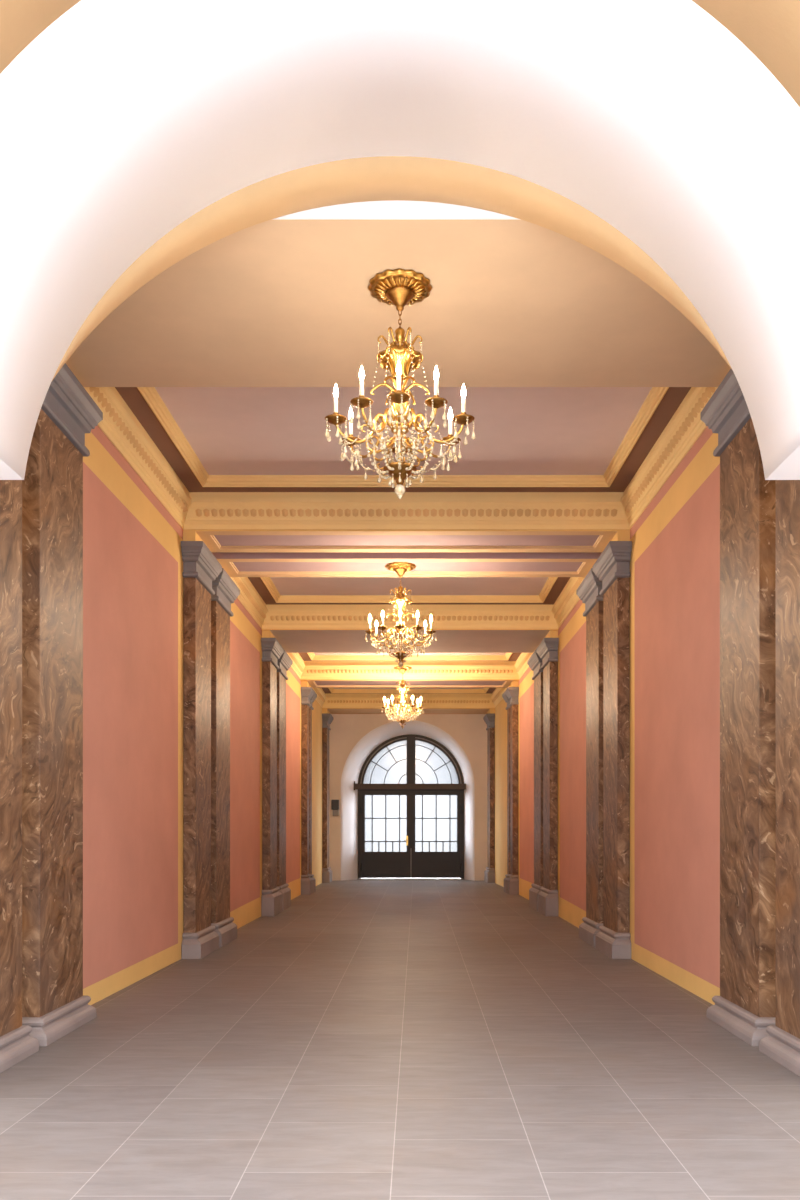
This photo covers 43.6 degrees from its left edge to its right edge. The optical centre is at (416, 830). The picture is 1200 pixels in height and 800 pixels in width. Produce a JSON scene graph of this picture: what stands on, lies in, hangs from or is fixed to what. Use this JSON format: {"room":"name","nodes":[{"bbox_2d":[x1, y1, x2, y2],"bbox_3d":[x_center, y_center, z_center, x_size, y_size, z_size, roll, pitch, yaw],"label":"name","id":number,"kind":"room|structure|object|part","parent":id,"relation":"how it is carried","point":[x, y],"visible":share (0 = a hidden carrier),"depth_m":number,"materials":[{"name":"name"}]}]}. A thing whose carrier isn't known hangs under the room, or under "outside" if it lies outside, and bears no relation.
{"room":"grand hallway","nodes":[
{"label":"grand hallway","id":0,"kind":"room"},
{"bbox_2d":[83,425,321,1004],"bbox_3d":[-2.736,-1.225,16.806,0.381,5.250,22.833,0,0,0],"label":"wall","id":1,"kind":"structure","parent":0,"point":[133,562],"depth_m":9.50,"materials":[{"name":"paint"}]},
{"bbox_2d":[0,480,38,1072],"bbox_3d":[-2.492,-0.880,5.917,0.248,4.560,0.984,0,0,0],"label":"pilaster","id":2,"kind":"object","parent":1,"relation":"attached to","point":[16,1045],"visible":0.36,"depth_m":6.11,"materials":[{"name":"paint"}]},
{"bbox_2d":[22,363,102,1045],"bbox_3d":[-2.492,-0.880,7.006,0.248,4.560,1.096,0,0,0],"label":"pilaster","id":3,"kind":"object","parent":1,"relation":"attached to","point":[54,1005],"visible":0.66,"depth_m":6.85,"materials":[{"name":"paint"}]},
{"bbox_2d":[181,541,221,958],"bbox_3d":[-2.444,-0.880,11.417,0.250,4.560,1.051,0,0,0],"label":"pilaster","id":4,"kind":"object","parent":1,"relation":"attached to","point":[201,567],"visible":1,"depth_m":11.01,"materials":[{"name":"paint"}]},
{"bbox_2d":[211,568,239,946],"bbox_3d":[-2.438,-0.880,12.561,0.247,4.560,1.118,0,0,0],"label":"pilaster","id":5,"kind":"object","parent":1,"relation":"attached to","point":[226,590],"visible":0.75,"depth_m":12.35,"materials":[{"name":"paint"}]},
{"bbox_2d":[183,531,328,712],"bbox_3d":[-2.498,-3.228,16.633,0.176,0.145,22.178,0,0,0],"label":"trim","id":6,"kind":"structure","parent":1,"relation":"attached to","point":[187,535],"depth_m":11.26,"materials":[{"name":"paint"}]},
{"bbox_2d":[261,638,283,915],"bbox_3d":[-2.422,-0.880,16.856,0.242,4.560,1.018,0,0,0],"label":"pilaster","id":7,"kind":"object","parent":1,"relation":"attached to","point":[272,650],"visible":1,"depth_m":16.46,"materials":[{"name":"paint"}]},
{"bbox_2d":[277,650,292,910],"bbox_3d":[-2.421,-0.880,18.011,0.240,4.560,1.151,0,0,0],"label":"pilaster","id":8,"kind":"object","parent":1,"relation":"attached to","point":[285,662],"visible":0.72,"depth_m":17.83,"materials":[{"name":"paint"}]},
{"bbox_2d":[301,687,313,894],"bbox_3d":[-2.423,-0.880,22.261,0.237,4.560,0.651,0,0,0],"label":"pilaster","id":9,"kind":"object","parent":1,"relation":"attached to","point":[307,693],"visible":1,"depth_m":22.05,"materials":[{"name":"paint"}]},
{"bbox_2d":[309,691,316,892],"bbox_3d":[-2.423,-0.880,22.883,0.236,4.560,0.562,0,0,0],"label":"pilaster","id":10,"kind":"object","parent":1,"relation":"attached to","point":[314,696],"visible":0.41,"depth_m":22.74,"materials":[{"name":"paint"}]},
{"bbox_2d":[322,713,332,882],"bbox_3d":[-2.426,-0.880,27.361,0.230,4.560,0.962,0,0,0],"label":"pilaster","id":11,"kind":"object","parent":1,"relation":"attached to","point":[327,718],"visible":1,"depth_m":27.00,"materials":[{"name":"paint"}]},
{"bbox_2d":[271,200,520,219],"bbox_3d":[-0.100,-3.575,5.392,5.800,0.550,0.012,0,0,0],"label":"trim","id":12,"kind":"structure","parent":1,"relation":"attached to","point":[389,209],"depth_m":5.39,"materials":[{"name":"white paint"}]},
{"bbox_2d":[0,880,799,1199],"bbox_3d":[0.000,1.500,12.889,12.000,0.200,34.667,0,0,0],"label":"floor","id":13,"kind":"structure","parent":0,"point":[358,1039],"depth_m":5.70,"materials":[{"name":"tile"}]},
{"bbox_2d":[0,0,799,479],"bbox_3d":[-0.110,-2.804,4.342,5.800,2.073,1.383,0,0,0],"label":"archway","id":14,"kind":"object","parent":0,"point":[122,121],"depth_m":4.37,"materials":[{"name":"white paint"}]},
{"bbox_2d":[52,156,731,379],"bbox_3d":[-0.110,-2.804,5.208,5.800,2.073,0.350,0,0,0],"label":"arch","id":15,"kind":"object","parent":14,"relation":"attached to","point":[380,178],"visible":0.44,"depth_m":5.20,"materials":[{"name":"beige paint"}]},
{"bbox_2d":[0,0,799,107],"bbox_3d":[-0.110,-2.804,3.186,5.800,2.073,0.928,0,0,0],"label":"arch","id":16,"kind":"object","parent":14,"relation":"attached to","point":[770,29],"visible":1,"depth_m":3.57,"materials":[{"name":"beige paint"}]},
{"bbox_2d":[84,387,717,528],"bbox_3d":[-0.112,-3.546,9.222,5.016,0.452,3.578,0,0,0],"label":"ceiling","id":17,"kind":"structure","parent":0,"point":[213,457],"depth_m":9.83,"materials":[{"name":"grey paint"}]},
{"bbox_3d":[-0.113,-3.721,9.222,4.424,0.102,2.933,0,0,0],"label":"panel moulding","id":18,"kind":"part","parent":17,"relation":"part of","materials":[{"name":"paint"}]},
{"bbox_2d":[230,577,584,628],"bbox_3d":[-0.109,-3.546,14.711,4.905,0.452,3.422,0,0,0],"label":"ceiling","id":19,"kind":"structure","parent":0,"point":[272,602],"depth_m":16.03,"materials":[{"name":"grey paint"}]},
{"bbox_3d":[-0.109,-3.721,14.711,4.324,0.102,2.778,0,0,0],"label":"panel moulding","id":20,"kind":"part","parent":19,"relation":"part of","materials":[{"name":"paint"}]},
{"bbox_2d":[329,714,486,880],"bbox_3d":[0.000,-1.225,28.739,6.200,5.250,1.033,0,0,0],"label":"wall","id":21,"kind":"structure","parent":0,"point":[352,737],"depth_m":28.22,"materials":[{"name":"beige paint"}]},
{"bbox_2d":[331,800,338,815],"bbox_3d":[-2.285,-0.650,28.156,0.210,0.460,0.133,0,0,0],"label":"wall box","id":22,"kind":"object","parent":21,"relation":"attached to","point":[334,803],"visible":1,"depth_m":28.09,"materials":[{"name":"paint"}]},
{"bbox_2d":[333,810,338,815],"bbox_3d":[-2.275,-0.509,28.183,0.170,0.178,0.078,0,0,0],"label":"tray","id":23,"kind":"object","parent":22,"relation":"on","point":[335,812],"depth_m":28.14,"materials":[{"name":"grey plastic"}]},
{"bbox_2d":[354,734,465,879],"bbox_3d":[-0.160,-0.695,28.906,3.460,4.190,0.411,0,0,0],"label":"door","id":24,"kind":"structure","parent":21,"relation":"in","point":[411,787],"depth_m":28.94,"materials":[{"name":"dark metal"},{"name":"frosted glass"},{"name":"brass"}]},
{"bbox_3d":[-0.890,-0.220,28.966,1.230,1.660,0.009,0,0,0],"label":"glass pane","id":25,"kind":"part","parent":24,"relation":"part of","materials":[{"name":"clear glass"}]},
{"bbox_3d":[-0.160,-1.205,28.949,2.880,0.230,0.102,0,0,0],"label":"lintel rail","id":26,"kind":"part","parent":24,"relation":"part of","materials":[{"name":"metal"}]},
{"bbox_3d":[-0.160,-1.970,28.971,2.880,1.440,0.009,0,0,0],"label":"fanlight glass","id":27,"kind":"part","parent":24,"relation":"part of","materials":[{"name":"clear glass"}]},
{"bbox_3d":[-0.160,-2.050,28.939,0.250,1.400,0.122,0,0,0],"label":"post","id":28,"kind":"part","parent":24,"relation":"part of","materials":[{"name":"metal"}]},
{"bbox_3d":[0.570,-0.220,28.966,1.230,1.660,0.009,0,0,0],"label":"glass pane","id":29,"kind":"part","parent":24,"relation":"part of","materials":[{"name":"clear glass"}]},
{"bbox_2d":[312,688,506,707],"bbox_3d":[-0.159,-3.546,25.011,4.772,0.452,3.933,0,0,0],"label":"ceiling","id":30,"kind":"structure","parent":0,"point":[326,697],"depth_m":26.87,"materials":[{"name":"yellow paint"}]},
{"bbox_3d":[-0.167,-3.721,25.011,4.207,0.102,3.289,0,0,0],"label":"panel moulding","id":31,"kind":"part","parent":30,"relation":"part of","materials":[{"name":"paint"}]},
{"bbox_2d":[287,653,532,678],"bbox_3d":[-0.121,-3.546,20.189,4.848,0.452,3.356,0,0,0],"label":"ceiling","id":32,"kind":"structure","parent":0,"point":[305,665],"depth_m":21.75,"materials":[{"name":"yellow paint"}]},
{"bbox_2d":[381,659,423,728],"bbox_3d":[-0.289,-2.957,21.000,0.889,1.627,0.916,0,0,0],"label":"chandelier","id":33,"kind":"object","parent":32,"relation":"hanging from","point":[402,690],"visible":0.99,"depth_m":20.93,"materials":[{"name":"gold metal"}]},
{"bbox_3d":[-0.290,-2.292,21.000,0.271,0.125,0.271,0,0,-34],"label":"dish","id":34,"kind":"part","parent":33,"relation":"part of","materials":[{"name":"gold metal"}]},
{"bbox_2d":[396,708,409,718],"bbox_3d":[-0.290,-2.442,21.000,0.299,0.250,0.289,0,0,0],"label":"basket","id":35,"kind":"object","parent":33,"relation":"on","point":[408,710],"depth_m":20.92,"materials":[{"name":"clear glass"}]},
{"bbox_3d":[-0.124,-3.721,20.189,4.275,0.102,2.711,0,0,0],"label":"panel moulding","id":36,"kind":"part","parent":32,"relation":"part of","materials":[{"name":"paint"}]},
{"bbox_2d":[495,426,719,1004],"bbox_3d":[2.432,-1.225,16.806,0.384,5.250,22.840,0,0,-1],"label":"wall","id":37,"kind":"structure","parent":0,"point":[675,560],"depth_m":9.60,"materials":[{"name":"paint"}]},
{"bbox_2d":[483,713,494,882],"bbox_3d":[1.986,-0.880,27.361,0.230,4.560,0.968,0,0,-2],"label":"pilaster","id":38,"kind":"object","parent":37,"relation":"attached to","point":[489,718],"visible":1,"depth_m":27.00,"materials":[{"name":"stone"}]},
{"bbox_2d":[502,692,509,892],"bbox_3d":[2.110,-0.880,22.883,0.251,4.560,0.562,0,0,0],"label":"pilaster","id":39,"kind":"object","parent":37,"relation":"attached to","point":[504,696],"visible":0.52,"depth_m":22.81,"materials":[{"name":"stone"}]},
{"bbox_2d":[505,687,518,894],"bbox_3d":[2.125,-0.880,22.261,0.251,4.560,0.651,0,0,0],"label":"pilaster","id":40,"kind":"object","parent":37,"relation":"attached to","point":[512,693],"visible":1,"depth_m":22.05,"materials":[{"name":"stone"}]},
{"bbox_2d":[527,650,542,910],"bbox_3d":[2.187,-0.880,18.011,0.256,4.560,1.151,0,0,0],"label":"pilaster","id":41,"kind":"object","parent":37,"relation":"attached to","point":[534,662],"visible":0.67,"depth_m":17.83,"materials":[{"name":"stone"}]},
{"bbox_2d":[536,638,558,915],"bbox_3d":[2.201,-0.880,16.856,0.251,4.560,1.018,0,0,0],"label":"pilaster","id":42,"kind":"object","parent":37,"relation":"attached to","point":[547,650],"visible":1,"depth_m":16.46,"materials":[{"name":"stone"}]},
{"bbox_2d":[487,531,629,712],"bbox_3d":[2.221,-3.228,16.634,0.217,0.145,22.182,0,0,-1],"label":"trim","id":43,"kind":"structure","parent":37,"relation":"attached to","point":[620,535],"depth_m":11.32,"materials":[{"name":"paint"}]},
{"bbox_2d":[576,568,602,946],"bbox_3d":[2.220,-0.880,12.561,0.246,4.560,1.118,0,0,0],"label":"pilaster","id":44,"kind":"object","parent":37,"relation":"attached to","point":[588,591],"visible":0.68,"depth_m":12.40,"materials":[{"name":"stone"}]},
{"bbox_2d":[592,541,631,958],"bbox_3d":[2.225,-0.880,11.417,0.249,4.560,1.051,0,0,0],"label":"pilaster","id":45,"kind":"object","parent":37,"relation":"attached to","point":[612,567],"visible":1,"depth_m":11.06,"materials":[{"name":"stone"}]},
{"bbox_2d":[700,369,775,1045],"bbox_3d":[2.269,-0.880,7.006,0.250,4.560,1.096,0,0,0],"label":"pilaster","id":46,"kind":"object","parent":37,"relation":"attached to","point":[745,1006],"visible":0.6,"depth_m":6.86,"materials":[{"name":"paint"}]},
{"bbox_2d":[759,480,799,1075],"bbox_3d":[2.271,-0.880,5.917,0.250,4.560,0.984,0,0,0],"label":"pilaster","id":47,"kind":"object","parent":37,"relation":"attached to","point":[782,1045],"visible":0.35,"depth_m":6.05,"materials":[{"name":"stone"}]},
{"bbox_3d":[0.000,-3.955,16.111,6.400,0.190,26.889,0,0,0],"label":"ceiling","id":48,"kind":"structure","parent":0,"visible":0},
{"bbox_2d":[66,220,730,386],"bbox_3d":[-0.110,-3.575,6.417,5.061,0.550,2.033,0,0,0],"label":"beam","id":49,"kind":"structure","parent":48,"relation":"attached to","point":[270,303],"depth_m":6.40,"materials":[{"name":"paint"}]},
{"bbox_2d":[325,268,475,498],"bbox_3d":[-0.098,-2.654,6.056,0.891,1.292,0.923,0,0,0],"label":"chandelier","id":50,"kind":"object","parent":49,"relation":"hanging from","point":[399,287],"visible":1,"depth_m":5.99,"materials":[{"name":"gold metal"}]},
{"bbox_3d":[-0.480,-2.621,5.961,0.030,0.088,0.028,0,0,0],"label":"candle bulb","id":51,"kind":"part","parent":50,"relation":"part of","materials":[{"name":"white glass"}]},
{"bbox_2d":[334,398,337,411],"bbox_3d":[-0.480,-2.530,5.961,0.025,0.095,0.025,0,0,0],"label":"candle","id":52,"kind":"object","parent":50,"relation":"on","point":[335,399],"depth_m":5.95,"materials":[{"name":"white wax"}]},
{"bbox_2d":[349,422,352,433],"bbox_3d":[-0.413,-2.530,6.292,0.025,0.095,0.025,0,0,0],"label":"candle","id":53,"kind":"object","parent":50,"relation":"on","point":[350,424],"depth_m":6.28,"materials":[{"name":"white wax"}]},
{"bbox_3d":[-0.314,-2.621,5.727,0.030,0.088,0.028,0,0,0],"label":"candle bulb","id":54,"kind":"part","parent":50,"relation":"part of","materials":[{"name":"white glass"}]},
{"bbox_2d":[360,380,363,394],"bbox_3d":[-0.314,-2.530,5.727,0.025,0.095,0.025,0,0,0],"label":"candle","id":55,"kind":"object","parent":50,"relation":"on","point":[361,382],"depth_m":5.72,"materials":[{"name":"white wax"}]},
{"bbox_3d":[-0.311,-2.394,6.005,0.363,0.245,0.023,0,0,-13],"label":"arm","id":56,"kind":"part","parent":50,"relation":"part of","materials":[{"name":"gold metal"}]},
{"bbox_3d":[-0.273,-2.394,6.188,0.363,0.245,0.023,0,0,38],"label":"arm","id":57,"kind":"part","parent":50,"relation":"part of","materials":[{"name":"gold metal"}]},
{"bbox_3d":[-0.217,-2.394,5.872,0.023,0.245,0.363,0,0,32],"label":"arm","id":58,"kind":"part","parent":50,"relation":"part of","materials":[{"name":"gold metal"}]},
{"bbox_3d":[-0.100,-2.621,5.664,0.030,0.088,0.028,0,0,0],"label":"candle bulb","id":59,"kind":"part","parent":50,"relation":"part of","materials":[{"name":"white glass"}]},
{"bbox_2d":[397,375,400,389],"bbox_3d":[-0.100,-2.530,5.664,0.025,0.095,0.025,0,0,0],"label":"candle","id":60,"kind":"object","parent":50,"relation":"on","point":[398,377],"depth_m":5.65,"materials":[{"name":"white wax"}]},
{"bbox_3d":[-0.100,-2.394,5.838,0.023,0.245,0.363,0,0,0],"label":"arm","id":61,"kind":"part","parent":50,"relation":"part of","materials":[{"name":"gold metal"}]},
{"bbox_3d":[-0.100,-2.157,6.056,0.271,0.125,0.271,0,0,11],"label":"dish","id":62,"kind":"part","parent":50,"relation":"part of","materials":[{"name":"gold metal"}]},
{"bbox_2d":[377,420,422,462],"bbox_3d":[-0.100,-2.307,6.056,0.299,0.250,0.289,0,0,0],"label":"basket","id":63,"kind":"object","parent":50,"relation":"on","point":[392,441],"depth_m":6.00,"materials":[{"name":"clear glass"}]},
{"bbox_3d":[0.017,-2.394,5.872,0.023,0.245,0.363,0,0,-32],"label":"arm","id":64,"kind":"part","parent":50,"relation":"part of","materials":[{"name":"gold metal"}]},
{"bbox_3d":[0.073,-2.394,6.188,0.363,0.245,0.023,0,0,-38],"label":"arm","id":65,"kind":"part","parent":50,"relation":"part of","materials":[{"name":"gold metal"}]},
{"bbox_3d":[0.112,-2.394,6.005,0.363,0.245,0.023,0,0,13],"label":"arm","id":66,"kind":"part","parent":50,"relation":"part of","materials":[{"name":"gold metal"}]},
{"bbox_3d":[0.114,-2.621,5.727,0.030,0.088,0.028,0,0,0],"label":"candle bulb","id":67,"kind":"part","parent":50,"relation":"part of","materials":[{"name":"white glass"}]},
{"bbox_2d":[434,380,438,394],"bbox_3d":[0.114,-2.530,5.727,0.025,0.095,0.025,0,0,0],"label":"candle","id":68,"kind":"object","parent":50,"relation":"on","point":[436,384],"depth_m":5.72,"materials":[{"name":"white wax"}]},
{"bbox_2d":[448,421,451,433],"bbox_3d":[0.213,-2.530,6.292,0.025,0.095,0.025,0,0,0],"label":"candle","id":69,"kind":"object","parent":50,"relation":"on","point":[450,422],"depth_m":6.28,"materials":[{"name":"white wax"}]},
{"bbox_3d":[0.213,-2.621,6.292,0.030,0.088,0.028,0,0,0],"label":"candle bulb","id":70,"kind":"part","parent":50,"relation":"part of","materials":[{"name":"white glass"}]},
{"bbox_3d":[0.280,-2.621,5.961,0.030,0.088,0.028,0,0,0],"label":"candle bulb","id":71,"kind":"part","parent":50,"relation":"part of","materials":[{"name":"white glass"}]},
{"bbox_2d":[461,398,465,411],"bbox_3d":[0.280,-2.530,5.961,0.025,0.095,0.025,0,0,0],"label":"candle","id":72,"kind":"object","parent":50,"relation":"on","point":[463,401],"depth_m":5.95,"materials":[{"name":"white wax"}]},
{"bbox_2d":[183,529,629,551],"bbox_3d":[-0.110,-3.575,11.428,4.963,0.550,0.833,0,0,0],"label":"beam","id":73,"kind":"structure","parent":48,"relation":"attached to","point":[216,540],"depth_m":11.42,"materials":[{"name":"paint"}]},
{"bbox_2d":[212,552,601,576],"bbox_3d":[-0.110,-3.575,12.561,4.952,0.550,0.878,0,0,0],"label":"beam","id":74,"kind":"structure","parent":48,"relation":"attached to","point":[236,564],"depth_m":12.49,"materials":[{"name":"paint"}]},
{"bbox_2d":[365,562,436,668],"bbox_3d":[-0.198,-2.684,12.556,0.891,1.292,0.923,0,0,0],"label":"chandelier","id":75,"kind":"object","parent":74,"relation":"hanging from","point":[400,568],"visible":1,"depth_m":12.49,"materials":[{"name":"gold metal"}]},
{"bbox_3d":[-0.411,-2.425,12.505,0.363,0.245,0.023,0,0,-13],"label":"arm","id":76,"kind":"part","parent":75,"relation":"part of","materials":[{"name":"gold metal"}]},
{"bbox_3d":[-0.373,-2.425,12.688,0.363,0.245,0.023,0,0,38],"label":"arm","id":77,"kind":"part","parent":75,"relation":"part of","materials":[{"name":"gold metal"}]},
{"bbox_3d":[-0.317,-2.425,12.372,0.023,0.245,0.363,0,0,32],"label":"arm","id":78,"kind":"part","parent":75,"relation":"part of","materials":[{"name":"gold metal"}]},
{"bbox_3d":[-0.200,-2.187,12.556,0.271,0.125,0.271,0,0,11],"label":"dish","id":79,"kind":"part","parent":75,"relation":"part of","materials":[{"name":"gold metal"}]},
{"bbox_2d":[389,633,411,651],"bbox_3d":[-0.200,-2.337,12.556,0.299,0.250,0.289,0,0,0],"label":"basket","id":80,"kind":"object","parent":75,"relation":"on","point":[393,636],"depth_m":12.49,"materials":[{"name":"clear glass"}]},
{"bbox_3d":[-0.083,-2.425,12.372,0.023,0.245,0.363,0,0,-32],"label":"arm","id":81,"kind":"part","parent":75,"relation":"part of","materials":[{"name":"gold metal"}]},
{"bbox_3d":[0.011,-2.425,12.505,0.363,0.245,0.023,0,0,13],"label":"arm","id":82,"kind":"part","parent":75,"relation":"part of","materials":[{"name":"gold metal"}]},
{"bbox_2d":[322,708,494,713],"bbox_3d":[-0.215,-3.575,27.600,4.698,0.550,1.244,0,0,0],"label":"beam","id":83,"kind":"structure","parent":48,"relation":"attached to","point":[331,710],"depth_m":27.39,"materials":[{"name":"paint"}]},
{"bbox_2d":[261,629,557,652],"bbox_3d":[-0.108,-3.575,17.467,4.917,0.550,2.089,0,0,0],"label":"beam","id":84,"kind":"structure","parent":48,"relation":"attached to","point":[291,640],"depth_m":17.23,"materials":[{"name":"paint"}]},
{"bbox_2d":[300,679,519,687],"bbox_3d":[-0.145,-3.575,22.456,4.839,0.550,1.178,0,0,0],"label":"beam","id":85,"kind":"structure","parent":48,"relation":"attached to","point":[314,683],"depth_m":22.58,"materials":[{"name":"paint"}]}
]}

